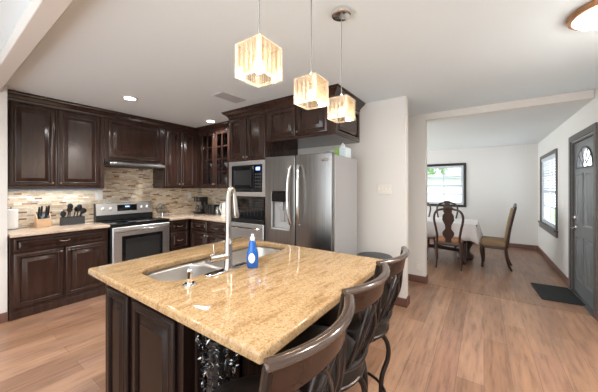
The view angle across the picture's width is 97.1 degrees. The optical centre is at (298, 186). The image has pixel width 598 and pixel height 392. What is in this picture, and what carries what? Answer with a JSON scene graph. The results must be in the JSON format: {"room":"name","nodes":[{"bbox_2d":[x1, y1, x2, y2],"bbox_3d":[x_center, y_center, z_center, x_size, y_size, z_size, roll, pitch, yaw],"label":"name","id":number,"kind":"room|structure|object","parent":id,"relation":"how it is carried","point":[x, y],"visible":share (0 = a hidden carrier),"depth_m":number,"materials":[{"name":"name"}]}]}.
{"room":"kitchen","nodes":[
{"label":"kitchen","id":0,"kind":"room"},
{"bbox_2d":[0,85,7,313],"bbox_3d":[-3.367,0.170,2.907,0.590,2.500,0.140,0,0,35],"label":"wall","id":1,"kind":"structure","parent":0,"point":[4,91],"depth_m":2.78,"materials":[{"name":"white paint"}]},
{"bbox_2d":[0,312,7,323],"bbox_3d":[-3.365,1.370,2.896,0.606,0.100,0.156,0,0,35],"label":"baseboard","id":2,"kind":"structure","parent":1,"relation":"attached to","point":[3,316],"depth_m":2.76,"materials":[{"name":"brown wood"}]},
{"bbox_2d":[0,0,597,127],"bbox_3d":[-1.167,-1.130,2.239,6.720,0.100,6.570,0,0,35],"label":"ceiling","id":3,"kind":"structure","parent":0,"point":[172,56],"depth_m":2.12,"materials":[{"name":"white paint"}]},
{"bbox_2d":[0,0,73,89],"bbox_3d":[-1.047,-1.030,1.234,5.130,0.100,0.100,0,0,35],"label":"beam","id":4,"kind":"structure","parent":3,"relation":"attached to","point":[39,16],"depth_m":1.70,"materials":[{"name":"white paint"}]},
{"bbox_2d":[122,96,137,100],"bbox_3d":[-2.052,-1.075,3.207,0.170,0.010,0.170,0,0,35],"label":"recessed light","id":5,"kind":"object","parent":3,"relation":"in","point":[130,98],"visible":1,"depth_m":3.21,"materials":[{"name":"white plastic"}]},
{"bbox_2d":[213,91,245,102],"bbox_3d":[-0.833,-1.075,3.178,0.190,0.008,0.350,0,0,35],"label":"ceiling vent","id":6,"kind":"object","parent":3,"relation":"in","point":[223,95],"visible":1,"depth_m":3.16,"materials":[{"name":"white metal"}]},
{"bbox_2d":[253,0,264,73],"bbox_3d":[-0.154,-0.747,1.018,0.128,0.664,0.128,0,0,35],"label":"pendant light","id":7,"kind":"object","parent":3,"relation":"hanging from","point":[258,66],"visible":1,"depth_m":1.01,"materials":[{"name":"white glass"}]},
{"bbox_2d":[255,37,262,53],"bbox_3d":[-0.154,-0.549,1.018,0.032,0.054,0.031,0,0,35],"label":"socket","id":8,"kind":"object","parent":7,"relation":"attached to","point":[258,44],"depth_m":1.01,"materials":[{"name":"silver metal"}]},
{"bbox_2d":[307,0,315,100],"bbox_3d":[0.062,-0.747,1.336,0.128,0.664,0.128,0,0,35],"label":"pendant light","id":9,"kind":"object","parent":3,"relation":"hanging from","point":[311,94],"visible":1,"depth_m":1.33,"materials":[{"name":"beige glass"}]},
{"bbox_2d":[308,73,313,84],"bbox_3d":[0.062,-0.549,1.336,0.032,0.054,0.031,0,0,35],"label":"socket","id":10,"kind":"object","parent":9,"relation":"attached to","point":[311,78],"depth_m":1.32,"materials":[{"name":"silver metal"}]},
{"bbox_2d":[331,5,351,115],"bbox_3d":[0.262,-0.747,1.629,0.128,0.664,0.128,0,0,35],"label":"pendant light","id":11,"kind":"object","parent":3,"relation":"hanging from","point":[341,13],"visible":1,"depth_m":1.62,"materials":[{"name":"silver"}]},
{"bbox_2d":[339,93,343,102],"bbox_3d":[0.262,-0.549,1.629,0.032,0.054,0.031,0,0,35],"label":"socket","id":12,"kind":"object","parent":11,"relation":"attached to","point":[341,99],"depth_m":1.62,"materials":[{"name":"silver metal"}]},
{"bbox_2d":[565,0,597,30],"bbox_3d":[1.878,-1.037,1.584,0.394,0.084,0.394,0,0,35],"label":"flush ceiling light","id":13,"kind":"object","parent":3,"relation":"attached to","point":[585,18],"visible":1,"depth_m":1.61,"materials":[{"name":"orange metal"}]},
{"bbox_2d":[572,6,597,30],"bbox_3d":[1.878,-1.028,1.584,0.336,0.067,0.336,0,0,35],"label":"diffuser","id":14,"kind":"object","parent":13,"relation":"attached to","point":[585,18],"depth_m":1.61,"materials":[{"name":"white"}]},
{"bbox_2d":[0,239,597,391],"bbox_3d":[-0.178,1.450,3.756,6.600,0.060,9.950,0,0,35],"label":"floor","id":15,"kind":"structure","parent":0,"point":[446,339],"depth_m":2.44,"materials":[{"name":"brown wood"}]},
{"bbox_2d":[8,228,107,320],"bbox_3d":[-3.034,0.978,3.318,0.643,0.884,0.895,0,0,35],"label":"base cabinet","id":16,"kind":"object","parent":15,"relation":"on","point":[46,272],"visible":0.94,"depth_m":3.06,"materials":[{"name":"brown wood"}]},
{"bbox_2d":[8,221,109,237],"bbox_3d":[-3.029,0.517,3.319,0.650,0.035,0.902,0,0,35],"label":"countertop","id":17,"kind":"structure","parent":16,"relation":"on","point":[55,228],"depth_m":3.18,"materials":[{"name":"stone"}]},
{"bbox_2d":[8,207,18,229],"bbox_3d":[-3.405,0.365,3.123,0.130,0.270,0.130,0,0,35],"label":"paper towel roll","id":18,"kind":"object","parent":17,"relation":"on","point":[12,213],"visible":0.81,"depth_m":3.10,"materials":[{"name":"white paper"}]},
{"bbox_2d":[34,205,51,227],"bbox_3d":[-3.236,0.366,3.337,0.151,0.267,0.135,0,0,35],"label":"knife block","id":19,"kind":"object","parent":17,"relation":"on","point":[41,219],"visible":1,"depth_m":3.31,"materials":[{"name":"brown wood"}]},
{"bbox_2d":[60,216,84,224],"bbox_3d":[-3.055,0.450,3.561,0.113,0.099,0.243,0,0,35],"label":"utensil caddy","id":20,"kind":"object","parent":17,"relation":"on","point":[71,220],"visible":0.98,"depth_m":3.52,"materials":[{"name":"grey metal"}]},
{"bbox_2d":[60,211,65,217],"bbox_3d":[-3.100,0.400,3.471,0.031,0.173,0.058,0,0,9],"label":"utensil","id":21,"kind":"object","parent":20,"relation":"in","point":[63,213],"visible":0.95,"depth_m":3.47,"materials":[{"name":"black plastic"}]},
{"bbox_2d":[67,203,72,216],"bbox_3d":[-3.062,0.352,3.530,0.042,0.268,0.062,0,0,35],"label":"utensil","id":22,"kind":"object","parent":20,"relation":"in","point":[69,206],"visible":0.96,"depth_m":3.52,"materials":[{"name":"black plastic"}]},
{"bbox_2d":[76,204,81,216],"bbox_3d":[-3.003,0.360,3.593,0.082,0.252,0.037,0,0,-28],"label":"utensil","id":23,"kind":"object","parent":20,"relation":"in","point":[79,206],"visible":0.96,"depth_m":3.59,"materials":[{"name":"black plastic"}]},
{"bbox_2d":[94,201,169,263],"bbox_3d":[-2.501,0.833,4.005,0.708,1.175,0.802,0,0,35],"label":"range","id":24,"kind":"object","parent":15,"relation":"on","point":[134,232],"visible":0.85,"depth_m":3.88,"materials":[{"name":"silver metal"}]},
{"bbox_2d":[94,216,169,225],"bbox_3d":[-2.527,0.506,4.023,0.645,0.018,0.802,0,0,35],"label":"cooktop","id":25,"kind":"object","parent":24,"relation":"in","point":[128,220],"depth_m":3.92,"materials":[{"name":"black glass"}]},
{"bbox_2d":[169,219,188,251],"bbox_3d":[-2.196,0.978,4.514,0.643,0.884,0.353,0,0,35],"label":"base cabinet","id":26,"kind":"object","parent":15,"relation":"on","point":[178,229],"visible":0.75,"depth_m":4.33,"materials":[{"name":"brown wood"}]},
{"bbox_2d":[189,219,225,247],"bbox_3d":[-1.493,0.978,4.620,1.673,0.884,0.683,0,0,35],"label":"base cabinet","id":27,"kind":"object","parent":15,"relation":"on","point":[201,232],"visible":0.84,"depth_m":4.27,"materials":[{"name":"brown wood"}]},
{"bbox_2d":[154,212,225,222],"bbox_3d":[-1.589,0.517,4.485,1.673,0.035,1.015,0,0,35],"label":"countertop","id":28,"kind":"structure","parent":27,"relation":"on","point":[216,218],"depth_m":4.41,"materials":[{"name":"stone"}]},
{"bbox_2d":[194,197,207,213],"bbox_3d":[-1.848,0.342,4.961,0.161,0.314,0.232,0,0,35],"label":"coffee maker","id":29,"kind":"object","parent":28,"relation":"on","point":[204,200],"visible":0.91,"depth_m":4.91,"materials":[{"name":"black plastic"}]},
{"bbox_2d":[205,204,219,214],"bbox_3d":[-1.590,0.408,4.825,0.260,0.183,0.190,0,0,35],"label":"toaster","id":30,"kind":"object","parent":28,"relation":"on","point":[210,209],"visible":0.98,"depth_m":4.75,"materials":[{"name":"silver plastic"}]},
{"bbox_2d":[219,201,225,215],"bbox_3d":[-1.276,0.374,4.571,0.189,0.252,0.173,0,0,-21],"label":"kettle","id":31,"kind":"object","parent":28,"relation":"on","point":[223,211],"visible":0.62,"depth_m":4.51,"materials":[{"name":"white plastic"}]},
{"bbox_2d":[106,284,314,391],"bbox_3d":[-0.364,0.983,1.748,1.202,0.875,1.204,0,0,35],"label":"base cabinet","id":32,"kind":"object","parent":15,"relation":"on","point":[147,350],"visible":0.16,"depth_m":1.30,"materials":[{"name":"brown wood"}]},
{"bbox_2d":[88,237,382,364],"bbox_3d":[-0.350,0.522,1.722,1.450,0.044,1.250,0,0,35],"label":"countertop","id":33,"kind":"structure","parent":32,"relation":"on","point":[255,313],"depth_m":1.29,"materials":[{"name":"stone"}]},
{"bbox_2d":[182,268,196,286],"bbox_3d":[-0.559,0.457,1.350,0.068,0.086,0.068,0,0,35],"label":"soap dispenser","id":34,"kind":"object","parent":33,"relation":"on","point":[190,282],"visible":1,"depth_m":1.34,"materials":[{"name":"silver metal"}]},
{"bbox_2d":[146,247,279,280],"bbox_3d":[-0.529,0.635,1.903,0.460,0.181,1.100,0,0,35],"label":"sink","id":35,"kind":"object","parent":33,"relation":"in","point":[200,267],"visible":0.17,"depth_m":1.86,"materials":[{"name":"grey metal"}]},
{"bbox_2d":[205,186,246,276],"bbox_3d":[-0.441,0.247,1.603,0.084,0.505,0.310,0,0,35],"label":"faucet","id":36,"kind":"object","parent":33,"relation":"on","point":[226,256],"visible":0.96,"depth_m":1.58,"materials":[{"name":"silver metal"}]},
{"bbox_2d":[246,234,257,268],"bbox_3d":[-0.289,0.395,1.635,0.066,0.210,0.061,0,0,35],"label":"dish soap bottle","id":37,"kind":"object","parent":33,"relation":"on","point":[252,253],"visible":1,"depth_m":1.62,"materials":[{"name":"blue plastic"}]},
{"bbox_2d":[196,332,239,391],"bbox_3d":[-0.340,1.015,1.123,0.238,0.810,0.193,0,0,35],"label":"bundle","id":38,"kind":"object","parent":15,"relation":"on","point":[218,369],"visible":0.74,"depth_m":1.08,"materials":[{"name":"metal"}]},
{"bbox_2d":[221,102,297,221],"bbox_3d":[-0.573,0.171,3.916,0.807,2.503,0.785,0,0,35],"label":"tall cabinet","id":39,"kind":"object","parent":15,"relation":"on","point":[247,124],"visible":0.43,"depth_m":3.60,"materials":[{"name":"brown wood"}]},
{"bbox_2d":[229,160,264,196],"bbox_3d":[-0.577,-0.115,3.840,0.710,0.485,0.571,0,0,35],"label":"microwave","id":40,"kind":"object","parent":39,"relation":"in","point":[247,178],"visible":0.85,"depth_m":3.60,"materials":[{"name":"metal"}]},
{"bbox_2d":[231,198,264,240],"bbox_3d":[-0.554,0.575,3.869,0.645,0.840,0.698,0,0,35],"label":"wall oven","id":41,"kind":"object","parent":39,"relation":"in","point":[251,219],"visible":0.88,"depth_m":3.60,"materials":[{"name":"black metal"}]},
{"bbox_2d":[211,294,355,391],"bbox_3d":[-0.112,0.887,0.811,0.548,1.074,0.449,0,0,35],"label":"bar stool","id":42,"kind":"object","parent":15,"relation":"on","point":[289,370],"visible":1,"depth_m":0.62,"materials":[{"name":"brown wood"}]},
{"bbox_2d":[265,151,356,254],"bbox_3d":[0.130,0.525,3.178,0.908,1.790,0.745,0,0,35],"label":"refrigerator","id":43,"kind":"object","parent":15,"relation":"on","point":[311,199],"visible":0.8,"depth_m":2.90,"materials":[{"name":"grey metal"}]},
{"bbox_2d":[334,143,350,157],"bbox_3d":[0.504,-0.428,3.065,0.151,0.174,0.141,0,0,35],"label":"tissue box","id":44,"kind":"object","parent":43,"relation":"on","point":[342,150],"visible":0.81,"depth_m":3.01,"materials":[{"name":"white cardboard"}]},
{"bbox_2d":[274,262,389,391],"bbox_3d":[0.120,0.887,1.185,0.548,1.074,0.449,0,0,37],"label":"bar stool","id":45,"kind":"object","parent":15,"relation":"on","point":[369,293],"visible":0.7,"depth_m":1.04,"materials":[{"name":"brown wood"}]},
{"bbox_2d":[315,246,409,391],"bbox_3d":[0.344,0.887,1.527,0.548,1.074,0.449,0,0,38],"label":"bar stool","id":46,"kind":"object","parent":15,"relation":"on","point":[396,264],"visible":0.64,"depth_m":1.41,"materials":[{"name":"brown wood"}]},
{"bbox_2d":[357,252,392,308],"bbox_3d":[0.830,1.080,2.911,0.410,0.680,0.410,0,0,35],"label":"trash can","id":47,"kind":"object","parent":15,"relation":"on","point":[378,255],"visible":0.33,"depth_m":2.79,"materials":[{"name":"black plastic"}]},
{"bbox_2d":[427,236,428,259],"bbox_3d":[2.196,0.874,5.088,0.504,1.089,0.549,0,0,35],"label":"dining chair","id":48,"kind":"object","parent":15,"relation":"on","point":[427,236],"visible":0.05,"depth_m":5.14,"materials":[{"name":"brown wood"}]},
{"bbox_2d":[427,202,430,243],"bbox_3d":[2.940,0.874,6.466,0.504,1.089,0.549,0,0,35],"label":"dining chair","id":49,"kind":"object","parent":15,"relation":"on","point":[427,202],"visible":0.04,"depth_m":6.51,"materials":[{"name":"brown wood"}]},
{"bbox_2d":[433,201,458,248],"bbox_3d":[3.415,0.874,6.133,0.504,1.089,0.549,0,0,35],"label":"dining chair","id":50,"kind":"object","parent":15,"relation":"on","point":[447,203],"visible":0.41,"depth_m":6.31,"materials":[{"name":"brown wood"}]},
{"bbox_2d":[433,206,464,270],"bbox_3d":[2.678,0.874,4.726,0.504,1.089,0.550,0,0,31],"label":"dining chair","id":51,"kind":"object","parent":15,"relation":"on","point":[448,239],"visible":1,"depth_m":4.56,"materials":[{"name":"brown wood"}]},
{"bbox_2d":[429,225,476,264],"bbox_3d":[2.804,1.057,5.505,1.520,0.746,0.925,0,0,35],"label":"dining table","id":52,"kind":"object","parent":15,"relation":"on","point":[468,255],"visible":0.28,"depth_m":5.04,"materials":[{"name":"brown wood"}]},
{"bbox_2d":[427,217,483,245],"bbox_3d":[2.821,0.860,5.528,1.720,0.366,1.031,0,0,35],"label":"tablecloth","id":53,"kind":"object","parent":52,"relation":"on","point":[470,232],"visible":0.47,"depth_m":4.94,"materials":[{"name":"white fabric"}]},
{"bbox_2d":[480,203,516,271],"bbox_3d":[3.552,0.849,4.710,0.518,1.143,0.522,0,0,38],"label":"upholstered chair","id":54,"kind":"object","parent":15,"relation":"on","point":[500,243],"visible":1,"depth_m":4.52,"materials":[{"name":"beige fabric"}]},
{"bbox_2d":[427,283,590,315],"bbox_3d":[2.563,1.418,3.400,1.700,0.004,0.040,0,0,35],"label":"trim","id":55,"kind":"structure","parent":15,"relation":"on","point":[427,283],"depth_m":3.30,"materials":[{"name":"brown wood"}]},
{"bbox_2d":[531,283,585,305],"bbox_3d":[3.415,1.414,3.517,0.400,0.012,0.660,0,0,32],"label":"doormat","id":56,"kind":"object","parent":15,"relation":"on","point":[546,292],"visible":0.99,"depth_m":3.46,"materials":[{"name":"black rubber"}]},
{"bbox_2d":[202,96,407,298],"bbox_3d":[-0.329,0.170,4.302,3.965,2.500,0.129,0,0,35],"label":"wall","id":57,"kind":"structure","parent":0,"point":[381,153],"depth_m":3.29,"materials":[{"name":"white paint"}]},
{"bbox_2d":[196,120,229,187],"bbox_3d":[-1.280,-0.529,4.636,1.341,1.103,0.416,0,0,35],"label":"upper cabinet","id":58,"kind":"object","parent":57,"relation":"attached to","point":[212,139],"visible":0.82,"depth_m":4.80,"materials":[{"name":"brown wood"}]},
{"bbox_2d":[203,149,226,153],"bbox_3d":[-1.367,-0.640,4.751,0.810,0.018,0.295,0,0,35],"label":"shelf","id":59,"kind":"object","parent":58,"relation":"attached to","point":[207,151],"depth_m":4.83,"materials":[{"name":"brown wood"}]},
{"bbox_2d":[203,168,226,170],"bbox_3d":[-1.367,-0.320,4.751,0.810,0.018,0.295,0,0,35],"label":"shelf","id":60,"kind":"object","parent":58,"relation":"attached to","point":[204,169],"depth_m":4.79,"materials":[{"name":"brown wood"}]},
{"bbox_2d":[262,84,365,148],"bbox_3d":[0.194,-0.827,3.378,1.066,0.504,0.784,0,0,35],"label":"upper cabinet","id":61,"kind":"object","parent":57,"relation":"attached to","point":[295,121],"visible":1,"depth_m":3.13,"materials":[{"name":"brown wood"}]},
{"bbox_2d":[377,185,390,193],"bbox_3d":[1.049,0.030,3.260,0.170,0.120,0.016,0,0,35],"label":"light switch","id":62,"kind":"object","parent":57,"relation":"attached to","point":[381,189],"visible":1,"depth_m":3.26,"materials":[{"name":"beige plastic"}]},
{"bbox_2d":[394,295,409,307],"bbox_3d":[1.122,1.370,3.292,0.461,0.100,0.152,0,0,35],"label":"baseboard","id":63,"kind":"structure","parent":57,"relation":"attached to","point":[402,302],"depth_m":3.14,"materials":[{"name":"brown wood"}]},
{"bbox_2d":[408,114,426,276],"bbox_3d":[1.121,0.170,4.477,1.900,2.500,0.120,0,0,35],"label":"wall","id":64,"kind":"structure","parent":0,"point":[417,124],"depth_m":3.95,"materials":[{"name":"white paint"}]},
{"bbox_2d":[408,274,427,283],"bbox_3d":[1.123,1.370,4.466,1.916,0.100,0.136,0,0,35],"label":"baseboard","id":65,"kind":"structure","parent":64,"relation":"attached to","point":[415,278],"depth_m":3.93,"materials":[{"name":"brown wood"}]},
{"bbox_2d":[427,143,537,245],"bbox_3d":[3.857,0.180,7.078,3.800,2.480,0.120,0,0,35],"label":"wall","id":66,"kind":"structure","parent":0,"point":[497,177],"depth_m":6.33,"materials":[{"name":"white paint"}]},
{"bbox_2d":[427,163,465,206],"bbox_3d":[3.860,-0.050,7.034,1.015,1.138,0.097,0,0,35],"label":"window","id":67,"kind":"structure","parent":66,"relation":"in","point":[450,165],"depth_m":6.93,"materials":[{"name":"dark painted wood"},{"name":"glass"}]},
{"bbox_2d":[430,237,536,249],"bbox_3d":[3.812,1.370,7.027,3.784,0.100,0.018,0,0,35],"label":"baseboard","id":68,"kind":"structure","parent":66,"relation":"attached to","point":[512,245],"depth_m":6.08,"materials":[{"name":"brown wood"}]},
{"bbox_2d":[427,101,589,150],"bbox_3d":[2.880,-1.020,5.577,3.920,0.080,3.700,0,0,35],"label":"ceiling","id":69,"kind":"structure","parent":0,"point":[526,126],"depth_m":4.35,"materials":[{"name":"white paint"}]},
{"bbox_2d":[426,89,594,121],"bbox_3d":[2.595,-1.030,3.445,1.700,0.100,0.120,0,0,35],"label":"wall","id":70,"kind":"structure","parent":0,"point":[587,95],"depth_m":3.30,"materials":[{"name":"white paint"}]},
{"bbox_2d":[538,86,597,276],"bbox_3d":[2.575,0.170,1.829,0.120,2.500,10.190,0,0,35],"label":"wall","id":71,"kind":"structure","parent":0,"point":[556,249],"depth_m":4.15,"materials":[{"name":"white paint"}]},
{"bbox_2d":[538,148,557,237],"bbox_3d":[4.724,0.099,4.981,0.125,1.483,1.620,0,0,35],"label":"window","id":72,"kind":"structure","parent":71,"relation":"in","point":[554,232],"depth_m":4.95,"materials":[{"name":"white plastic"}]},
{"bbox_2d":[541,153,554,227],"bbox_3d":[4.726,0.066,4.980,0.050,1.284,1.400,0,0,35],"label":"window blind","id":73,"kind":"object","parent":72,"relation":"attached to","point":[551,157],"visible":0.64,"depth_m":4.99,"materials":[{"name":"grey plastic"}]},
{"bbox_2d":[537,246,567,285],"bbox_3d":[4.594,1.370,4.830,0.018,0.100,2.684,0,0,35],"label":"baseboard","id":74,"kind":"structure","parent":71,"relation":"attached to","point":[552,264],"depth_m":4.50,"materials":[{"name":"brown wood"}]},
{"bbox_2d":[568,122,597,318],"bbox_3d":[3.547,0.361,3.248,0.154,2.118,1.110,0,0,35],"label":"door","id":75,"kind":"structure","parent":71,"relation":"in","point":[582,180],"depth_m":3.27,"materials":[{"name":"grey paint"}]},
{"bbox_3d":[-2.831,0.170,4.290,0.120,2.500,3.020,0,0,35],"label":"wall","id":76,"kind":"structure","parent":0,"visible":0},
{"bbox_2d":[8,89,106,188],"bbox_3d":[-3.120,-0.529,3.404,0.424,1.099,0.948,0,0,35],"label":"upper cabinet","id":77,"kind":"object","parent":76,"relation":"attached to","point":[53,143],"visible":0.88,"depth_m":3.26,"materials":[{"name":"brown wood"}]},
{"bbox_2d":[8,188,102,190],"bbox_3d":[-3.119,0.033,3.405,0.225,0.025,0.930,0,0,35],"label":"light","id":78,"kind":"object","parent":77,"relation":"attached to","point":[83,188],"visible":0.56,"depth_m":3.26,"materials":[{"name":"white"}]},
{"bbox_2d":[8,167,201,226],"bbox_3d":[-2.770,0.059,4.265,0.009,0.879,2.750,0,0,35],"label":"backsplash","id":79,"kind":"structure","parent":76,"relation":"attached to","point":[120,184],"depth_m":4.09,"materials":[{"name":"tile"}]},
{"bbox_2d":[95,192,102,199],"bbox_3d":[-2.986,0.135,3.941,0.009,0.125,0.100,0,0,35],"label":"wall outlet","id":80,"kind":"object","parent":79,"relation":"attached to","point":[98,195],"visible":1,"depth_m":3.94,"materials":[{"name":"beige plastic"}]},
{"bbox_2d":[104,160,164,168],"bbox_3d":[-2.580,-0.344,4.079,0.516,0.091,0.767,0,0,35],"label":"range hood","id":81,"kind":"object","parent":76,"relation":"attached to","point":[107,163],"visible":0.79,"depth_m":3.93,"materials":[{"name":"metal"}]},
{"bbox_2d":[104,110,165,163],"bbox_3d":[-2.609,-0.735,4.134,0.424,0.689,0.830,0,0,35],"label":"upper cabinet","id":82,"kind":"object","parent":76,"relation":"attached to","point":[127,137],"visible":0.8,"depth_m":4.00,"materials":[{"name":"brown wood"}]},
{"bbox_2d":[153,122,197,187],"bbox_3d":[-2.093,-0.529,4.870,0.424,1.099,0.963,0,0,35],"label":"upper cabinet","id":83,"kind":"object","parent":76,"relation":"attached to","point":[179,141],"visible":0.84,"depth_m":4.59,"materials":[{"name":"brown wood"}]},
{"label":"outside","id":84,"kind":"structure","parent":0,"visible":0},
{"bbox_2d":[549,208,554,222],"bbox_3d":[10.955,1.820,15.646,18.000,0.200,21.800,0,0,35],"label":"ground","id":85,"kind":"structure","parent":84,"point":[549,208],"depth_m":15.93,"materials":[{"name":"white"}]},
{"bbox_2d":[428,168,447,174],"bbox_3d":[6.043,-0.796,12.792,2.912,5.040,2.933,0,0,35],"label":"tree","id":86,"kind":"object","parent":85,"relation":"on","point":[431,171],"visible":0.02,"depth_m":12.46,"materials":[{"name":"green plant"}]},
{"bbox_2d":[428,168,460,202],"bbox_3d":[10.120,0.020,20.991,11.100,3.400,6.800,0,0,35],"label":"house","id":87,"kind":"structure","parent":85,"relation":"on","point":[451,171],"depth_m":17.75,"materials":[{"name":"white"}]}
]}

